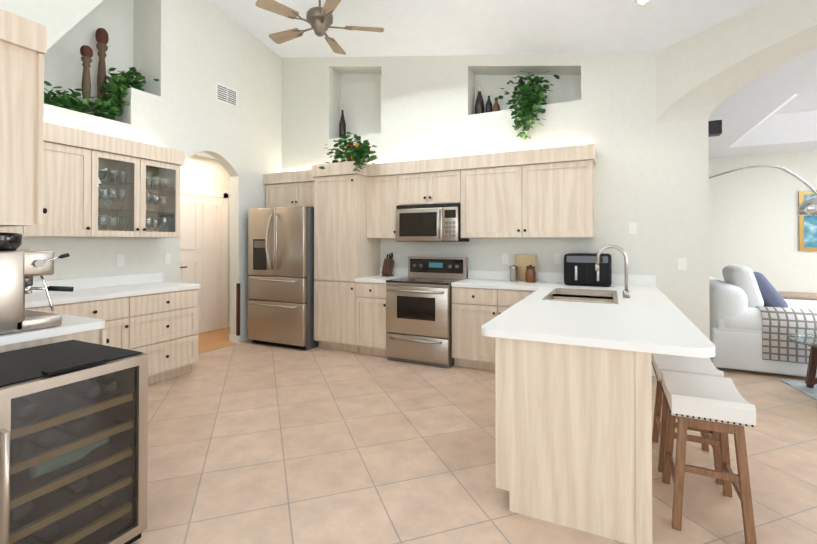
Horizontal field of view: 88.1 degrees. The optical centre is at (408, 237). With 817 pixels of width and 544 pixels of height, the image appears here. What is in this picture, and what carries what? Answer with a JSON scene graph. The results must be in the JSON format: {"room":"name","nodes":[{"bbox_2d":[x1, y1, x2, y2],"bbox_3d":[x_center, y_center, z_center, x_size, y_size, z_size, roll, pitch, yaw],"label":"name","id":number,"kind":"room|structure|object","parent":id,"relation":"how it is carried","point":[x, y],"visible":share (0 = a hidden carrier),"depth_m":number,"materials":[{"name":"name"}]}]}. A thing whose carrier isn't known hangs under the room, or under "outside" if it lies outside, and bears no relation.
{"room":"kitchen","nodes":[
{"label":"kitchen","id":0,"kind":"room"},
{"bbox_2d":[0,9,51,228],"bbox_3d":[-2.132,-0.565,2.079,0.500,1.010,0.358,0,-1,26],"label":"upper cabinet","id":1,"kind":"object","parent":0,"relation":"attached to","point":[25,138],"depth_m":2.07,"materials":[{"name":"brown wood"}]},
{"bbox_2d":[0,0,281,342],"bbox_3d":[-4.293,-1.464,2.715,1.060,5.700,9.020,0,-1,26],"label":"wall","id":2,"kind":"structure","parent":0,"point":[188,54],"depth_m":4.89,"materials":[{"name":"paint"}]},
{"bbox_2d":[0,229,27,236],"bbox_3d":[-3.295,-0.482,3.125,0.373,0.942,0.580,0,-1,26],"label":"upper cabinet","id":3,"kind":"object","parent":2,"relation":"attached to","point":[24,232],"depth_m":3.29,"materials":[{"name":"brown wood"}]},
{"bbox_2d":[28,124,95,236],"bbox_3d":[-3.065,-0.477,3.602,0.373,0.942,0.480,0,-1,26],"label":"upper cabinet","id":4,"kind":"object","parent":2,"relation":"attached to","point":[73,149],"depth_m":3.62,"materials":[{"name":"brown wood"}]},
{"bbox_2d":[80,45,93,114],"bbox_3d":[-3.197,-1.542,4.189,0.107,0.720,0.107,0,-1,26],"label":"finial","id":5,"kind":"object","parent":2,"relation":"on","point":[86,52],"visible":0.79,"depth_m":4.16,"materials":[{"name":"brown wood"}]},
{"bbox_2d":[94,28,108,117],"bbox_3d":[-3.256,-1.700,4.482,0.117,1.040,0.117,0,-1,26],"label":"finial","id":6,"kind":"object","parent":2,"relation":"on","point":[101,36],"visible":0.71,"depth_m":4.45,"materials":[{"name":"brown wood"}]},
{"bbox_2d":[44,67,159,119],"bbox_3d":[-3.201,-1.478,4.179,0.548,0.770,1.295,0,-1,26],"label":"ivy","id":7,"kind":"object","parent":2,"relation":"on","point":[111,102],"visible":0.79,"depth_m":4.28,"materials":[{"name":"green plant"}]},
{"bbox_2d":[117,254,123,265],"bbox_3d":[-2.932,0.230,4.297,0.008,0.116,0.072,0,-1,26],"label":"electrical outlet plate","id":8,"kind":"object","parent":2,"relation":"attached to","point":[120,258],"depth_m":4.30,"materials":[{"name":"white plastic"}]},
{"bbox_2d":[96,133,183,237],"bbox_3d":[-2.769,-0.472,4.217,0.373,0.942,0.885,0,-1,26],"label":"upper cabinet","id":9,"kind":"object","parent":2,"relation":"attached to","point":[138,183],"depth_m":4.18,"materials":[{"name":"brown wood"}]},
{"bbox_2d":[165,253,170,263],"bbox_3d":[-2.711,0.234,4.757,0.008,0.116,0.072,0,-1,26],"label":"electrical outlet plate","id":10,"kind":"object","parent":2,"relation":"attached to","point":[167,255],"depth_m":4.75,"materials":[{"name":"white plastic"}]},
{"bbox_2d":[180,187,227,333],"bbox_3d":[-3.055,0.350,6.187,0.069,2.126,1.020,0,-1,26],"label":"door","id":11,"kind":"structure","parent":2,"relation":"attached to","point":[204,238],"depth_m":6.31,"materials":[{"name":"white wood"}]},
{"bbox_2d":[216,82,236,107],"bbox_3d":[-2.364,-1.855,5.491,0.014,0.230,0.330,0,-1,26],"label":"air vent","id":12,"kind":"object","parent":2,"relation":"in","point":[226,94],"visible":1,"depth_m":5.48,"materials":[{"name":"white plastic"}]},
{"bbox_2d":[236,283,239,335],"bbox_3d":[-2.287,0.962,5.671,0.036,0.700,0.034,0,-1,26],"label":"trim","id":13,"kind":"structure","parent":2,"relation":"attached to","point":[237,309],"depth_m":5.66,"materials":[{"name":"brown wood"}]},
{"bbox_2d":[198,327,250,353],"bbox_3d":[-2.777,1.411,5.727,0.960,0.004,1.670,0,-1,26],"label":"floor","id":14,"kind":"structure","parent":0,"point":[213,340],"depth_m":5.79,"materials":[{"name":"brown wood"}]},
{"bbox_2d":[132,340,816,543],"bbox_3d":[2.103,1.430,2.099,14.700,0.100,13.800,0,-1,26],"label":"floor","id":15,"kind":"structure","parent":0,"point":[249,442],"depth_m":2.62,"materials":[{"name":"beige tile"}]},
{"bbox_2d":[25,301,55,313],"bbox_3d":[-3.088,0.953,3.234,0.640,0.875,0.320,0,-1,26],"label":"base cabinet","id":16,"kind":"object","parent":15,"relation":"on","point":[42,306],"depth_m":3.16,"materials":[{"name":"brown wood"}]},
{"bbox_2d":[0,317,111,352],"bbox_3d":[-2.070,0.944,2.197,0.497,0.875,0.648,0,-1,26],"label":"base cabinet","id":17,"kind":"object","parent":15,"relation":"on","point":[86,331],"depth_m":2.21,"materials":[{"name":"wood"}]},
{"bbox_2d":[0,232,73,334],"bbox_3d":[-2.051,0.220,2.180,0.432,0.490,0.476,0,-1,26],"label":"coffee machine","id":18,"kind":"object","parent":17,"relation":"on","point":[20,269],"visible":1,"depth_m":2.08,"materials":[{"name":"silver metal"}]},
{"bbox_2d":[0,340,147,543],"bbox_3d":[-1.567,0.947,1.815,0.655,0.862,0.530,0,-1,26],"label":"wine fridge","id":19,"kind":"object","parent":15,"relation":"on","point":[73,441],"visible":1,"depth_m":1.76,"materials":[{"name":"black glass"}]},
{"bbox_2d":[25,289,131,349],"bbox_3d":[-2.895,0.956,3.635,0.640,0.875,0.570,0,-1,26],"label":"base cabinet","id":20,"kind":"object","parent":15,"relation":"on","point":[114,309],"depth_m":3.58,"materials":[{"name":"brown wood"}]},
{"bbox_2d":[96,285,199,384],"bbox_3d":[-2.620,0.962,4.207,0.640,0.875,0.700,0,-1,26],"label":"base cabinet","id":21,"kind":"object","parent":15,"relation":"on","point":[164,317],"depth_m":4.08,"materials":[{"name":"brown wood"}]},
{"bbox_2d":[248,205,311,349],"bbox_3d":[-1.548,0.516,5.782,0.935,1.795,0.660,0,-1,26],"label":"fridge","id":22,"kind":"object","parent":15,"relation":"on","point":[280,302],"depth_m":5.37,"materials":[{"name":"silver metal"}]},
{"bbox_2d":[308,161,383,351],"bbox_3d":[-0.796,0.239,5.497,0.670,2.342,0.643,0,-1,26],"label":"tall cabinet","id":23,"kind":"object","parent":15,"relation":"on","point":[343,255],"depth_m":5.25,"materials":[{"name":"brown wood"}]},
{"bbox_2d":[318,132,378,171],"bbox_3d":[-0.703,-1.034,5.213,0.822,0.505,0.604,0,-1,26],"label":"potted plant","id":24,"kind":"object","parent":23,"relation":"on","point":[358,152],"visible":1,"depth_m":5.13,"materials":[{"name":"green plant"}]},
{"bbox_2d":[356,277,391,355],"bbox_3d":[-0.308,0.971,5.268,0.449,0.875,0.620,0,-1,26],"label":"base cabinet","id":25,"kind":"object","parent":15,"relation":"on","point":[370,293],"depth_m":5.01,"materials":[{"name":"brown wood"}]},
{"bbox_2d":[382,252,394,276],"bbox_3d":[-0.260,0.342,5.433,0.100,0.303,0.176,0,-1,26],"label":"knife block","id":26,"kind":"object","parent":25,"relation":"on","point":[388,266],"visible":1,"depth_m":5.40,"materials":[{"name":"brown wood"}]},
{"bbox_2d":[384,281,459,367],"bbox_3d":[0.225,0.958,4.960,0.764,0.895,0.678,0,-1,26],"label":"range","id":27,"kind":"object","parent":15,"relation":"on","point":[417,314],"depth_m":4.65,"materials":[{"name":"silver metal"}]},
{"bbox_2d":[392,277,467,284],"bbox_3d":[0.212,0.500,4.936,0.768,0.020,0.580,0,-1,26],"label":"cooktop","id":28,"kind":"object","parent":27,"relation":"on","point":[435,280],"depth_m":4.95,"materials":[{"name":"silver metal"}]},
{"bbox_2d":[452,281,547,370],"bbox_3d":[1.064,0.965,4.608,1.037,0.875,0.620,0,-1,26],"label":"base cabinet","id":29,"kind":"object","parent":15,"relation":"on","point":[477,306],"depth_m":4.44,"materials":[{"name":"brown wood"}]},
{"bbox_2d":[509,265,517,281],"bbox_3d":[1.181,0.395,4.737,0.094,0.186,0.093,0,-1,26],"label":"canister","id":30,"kind":"object","parent":29,"relation":"on","point":[514,273],"visible":1,"depth_m":4.70,"materials":[{"name":"silver metal"}]},
{"bbox_2d":[516,254,536,280],"bbox_3d":[1.330,0.340,4.771,0.220,0.298,0.058,0,-1,26],"label":"cutting board","id":31,"kind":"object","parent":29,"relation":"on","point":[523,262],"visible":0.71,"depth_m":4.77,"materials":[{"name":"brown wood"}]},
{"bbox_2d":[525,265,535,282],"bbox_3d":[1.335,0.392,4.619,0.116,0.190,0.116,0,-1,26],"label":"jar","id":32,"kind":"object","parent":29,"relation":"on","point":[530,274],"visible":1,"depth_m":4.58,"materials":[{"name":"brown glass"}]},
{"bbox_2d":[492,313,655,543],"bbox_3d":[0.848,0.923,2.202,0.697,0.916,0.410,0,-1,26],"label":"base cabinet","id":33,"kind":"object","parent":15,"relation":"on","point":[570,365],"depth_m":2.01,"materials":[{"name":"brown wood"}]},
{"bbox_2d":[528,285,631,308],"bbox_3d":[1.392,0.934,3.397,0.642,0.916,1.322,0,-1,26],"label":"base cabinet","id":34,"kind":"object","parent":15,"relation":"on","point":[555,294],"depth_m":3.46,"materials":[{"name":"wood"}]},
{"bbox_2d":[542,245,629,303],"bbox_3d":[1.484,0.357,3.488,0.613,0.592,0.874,0,-1,26],"label":"sink","id":35,"kind":"object","parent":34,"relation":"in","point":[555,294],"depth_m":3.45,"materials":[{"name":"silver metal"}]},
{"bbox_2d":[564,253,611,286],"bbox_3d":[1.839,0.324,4.330,0.440,0.320,0.385,0,-1,26],"label":"air fryer","id":36,"kind":"object","parent":34,"relation":"on","point":[579,269],"visible":0.9,"depth_m":4.19,"materials":[{"name":"black plastic"}]},
{"bbox_2d":[651,353,723,484],"bbox_3d":[1.719,1.071,2.631,0.328,0.632,0.460,0,-1,26],"label":"stool","id":37,"kind":"object","parent":15,"relation":"on","point":[685,364],"visible":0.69,"depth_m":2.52,"materials":[{"name":"fabric"}]},
{"bbox_2d":[661,370,756,543],"bbox_3d":[1.494,1.067,2.140,0.328,0.632,0.460,0,-1,26],"label":"stool","id":38,"kind":"object","parent":15,"relation":"on","point":[723,407],"visible":1,"depth_m":2.00,"materials":[{"name":"fabric"}]},
{"bbox_2d":[709,165,816,215],"bbox_3d":[3.125,0.347,4.684,0.304,2.112,2.440,0,-1,-31],"label":"lamp","id":39,"kind":"object","parent":15,"relation":"on","point":[808,207],"visible":0.42,"depth_m":3.83,"materials":[{"name":"silver metal"}]},
{"bbox_2d":[709,264,816,377],"bbox_3d":[4.587,0.844,5.031,2.000,1.065,2.296,0,-1,26],"label":"sofa","id":40,"kind":"object","parent":15,"relation":"on","point":[757,319],"visible":0.77,"depth_m":4.36,"materials":[{"name":"fabric"}]},
{"bbox_2d":[755,306,816,363],"bbox_3d":[3.838,0.972,4.304,0.440,0.516,0.339,0,-1,26],"label":"throw","id":41,"kind":"object","parent":40,"relation":"on","point":[776,323],"depth_m":4.20,"materials":[{"name":"white fabric"}]},
{"bbox_2d":[780,379,816,399],"bbox_3d":[4.565,1.378,2.549,2.600,0.012,2.600,0,-1,15],"label":"living room rug","id":42,"kind":"object","parent":15,"relation":"on","point":[801,386],"visible":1,"depth_m":3.90,"materials":[{"name":"white fabric"}]},
{"bbox_2d":[787,334,816,387],"bbox_3d":[4.216,1.133,3.248,1.941,0.488,1.026,0,-1,26],"label":"coffee table","id":43,"kind":"object","parent":42,"relation":"on","point":[811,341],"visible":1,"depth_m":3.82,"materials":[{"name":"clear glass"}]},
{"bbox_2d":[208,0,767,57],"bbox_3d":[0.484,-2.616,0.539,10.846,3.394,9.320,0,-1,26],"label":"ceiling","id":44,"kind":"structure","parent":0,"point":[457,27],"depth_m":4.50,"materials":[{"name":"paint"}]},
{"bbox_2d":[255,0,383,54],"bbox_3d":[-0.950,-2.372,4.372,1.238,0.590,1.284,0,-1,26],"label":"fan","id":45,"kind":"object","parent":44,"relation":"hanging from","point":[319,19],"visible":1,"depth_m":4.29,"materials":[{"name":"brown wood"}]},
{"bbox_2d":[634,0,647,6],"bbox_3d":[2.035,-2.039,3.605,0.190,0.036,0.190,0,-1,26],"label":"recessed light","id":46,"kind":"object","parent":44,"relation":"in","point":[638,3],"visible":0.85,"depth_m":3.65,"materials":[{"name":"white"}]},
{"bbox_2d":[282,53,709,375],"bbox_3d":[0.486,-1.440,5.420,5.510,5.700,0.300,0,-1,26],"label":"wall","id":47,"kind":"structure","parent":0,"point":[651,179],"depth_m":4.79,"materials":[{"name":"paint"}]},
{"bbox_2d":[228,321,239,342],"bbox_3d":[3.873,1.357,5.088,13.500,0.100,6.280,0,-1,26],"label":"baseboard","id":48,"kind":"structure","parent":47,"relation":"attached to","point":[234,338],"depth_m":5.67,"materials":[{"name":"white wood"}]},
{"bbox_2d":[264,170,307,208],"bbox_3d":[-1.504,-0.671,5.995,1.079,0.512,0.373,0,-1,26],"label":"upper cabinet","id":49,"kind":"object","parent":47,"relation":"attached to","point":[283,188],"depth_m":5.91,"materials":[{"name":"brown wood"}]},
{"bbox_2d":[339,103,345,137],"bbox_3d":[-0.960,-1.680,6.141,0.100,0.550,0.097,0,-1,26],"label":"bottle","id":50,"kind":"object","parent":47,"relation":"on","point":[342,126],"visible":0.85,"depth_m":6.11,"materials":[{"name":"black"}]},
{"bbox_2d":[368,162,399,240],"bbox_3d":[-0.254,-0.456,5.406,0.439,0.932,0.348,0,-1,26],"label":"upper cabinet","id":51,"kind":"object","parent":47,"relation":"attached to","point":[383,178],"depth_m":5.25,"materials":[{"name":"brown wood"}]},
{"bbox_2d":[394,254,398,262],"bbox_3d":[-0.153,0.271,5.541,0.072,0.116,0.008,0,-1,26],"label":"electrical outlet plate","id":52,"kind":"object","parent":47,"relation":"attached to","point":[396,256],"depth_m":5.54,"materials":[{"name":"white plastic"}]},
{"bbox_2d":[392,201,459,240],"bbox_3d":[0.279,-0.171,5.081,0.792,0.435,0.466,0,-1,26],"label":"microwave","id":53,"kind":"object","parent":47,"relation":"attached to","point":[421,220],"depth_m":4.91,"materials":[{"name":"silver metal"}]},
{"bbox_2d":[400,157,459,204],"bbox_3d":[0.305,-0.458,5.137,0.800,0.930,0.348,0,-1,26],"label":"upper cabinet","id":54,"kind":"object","parent":47,"relation":"attached to","point":[435,179],"depth_m":4.96,"materials":[{"name":"brown wood"}]},
{"bbox_2d":[460,150,523,240],"bbox_3d":[0.976,-0.461,4.815,0.690,0.930,0.348,0,-1,26],"label":"upper cabinet","id":55,"kind":"object","parent":47,"relation":"attached to","point":[491,184],"depth_m":4.65,"materials":[{"name":"brown wood"}]},
{"bbox_2d":[502,254,507,263],"bbox_3d":[1.127,0.245,4.926,0.072,0.116,0.008,0,-1,26],"label":"electrical outlet plate","id":56,"kind":"object","parent":47,"relation":"attached to","point":[504,256],"depth_m":4.92,"materials":[{"name":"white plastic"}]},
{"bbox_2d":[498,71,559,138],"bbox_3d":[1.337,-1.538,4.846,0.723,0.841,0.586,0,-1,26],"label":"ivy","id":57,"kind":"object","parent":47,"relation":"on","point":[530,100],"visible":1,"depth_m":4.76,"materials":[{"name":"green plant"}]},
{"bbox_2d":[554,253,560,263],"bbox_3d":[1.650,0.233,4.675,0.072,0.116,0.008,0,-1,26],"label":"electrical outlet plate","id":58,"kind":"object","parent":47,"relation":"attached to","point":[557,257],"depth_m":4.67,"materials":[{"name":"white plastic"}]},
{"bbox_2d":[524,144,595,237],"bbox_3d":[1.598,-0.463,4.516,0.690,0.930,0.348,0,-1,26],"label":"upper cabinet","id":59,"kind":"object","parent":47,"relation":"attached to","point":[559,181],"depth_m":4.35,"materials":[{"name":"brown wood"}]},
{"bbox_2d":[629,222,636,233],"bbox_3d":[2.317,-0.100,4.357,0.072,0.116,0.008,0,-1,26],"label":"electrical outlet plate","id":60,"kind":"object","parent":47,"relation":"attached to","point":[632,225],"depth_m":4.35,"materials":[{"name":"white plastic"}]},
{"bbox_2d":[678,258,686,269],"bbox_3d":[2.704,0.259,4.168,0.072,0.116,0.008,0,-1,26],"label":"electrical outlet plate","id":61,"kind":"object","parent":47,"relation":"attached to","point":[682,263],"depth_m":4.16,"materials":[{"name":"white plastic"}]},
{"bbox_2d":[708,120,721,136],"bbox_3d":[2.985,-1.067,4.127,0.109,0.130,0.120,0,-1,26],"label":"speaker","id":62,"kind":"object","parent":47,"relation":"attached to","point":[714,127],"visible":0.79,"depth_m":4.08,"materials":[{"name":"black plastic"}]},
{"bbox_2d":[655,0,816,126],"bbox_3d":[3.765,-1.478,1.167,0.311,5.700,6.711,0,-1,-19],"label":"wall","id":63,"kind":"structure","parent":0,"point":[701,76],"depth_m":3.69,"materials":[{"name":"paint"}]},
{"bbox_2d":[708,48,816,157],"bbox_3d":[4.859,-1.691,3.128,10.000,0.360,9.006,0,-1,26],"label":"ceiling","id":64,"kind":"structure","parent":0,"point":[774,110],"depth_m":5.64,"materials":[{"name":"paint"}]},
{"bbox_2d":[709,150,816,300],"bbox_3d":[6.843,-0.374,7.243,10.300,3.600,0.150,0,-1,26],"label":"wall","id":65,"kind":"structure","parent":0,"point":[753,222],"depth_m":7.42,"materials":[{"name":"paint"}]},
{"bbox_2d":[798,190,816,250],"bbox_3d":[7.171,-0.286,6.978,1.100,1.020,0.036,0,-1,26],"label":"framed picture","id":66,"kind":"object","parent":65,"relation":"attached to","point":[807,233],"visible":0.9,"depth_m":7.16,"materials":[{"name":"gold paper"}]}
]}

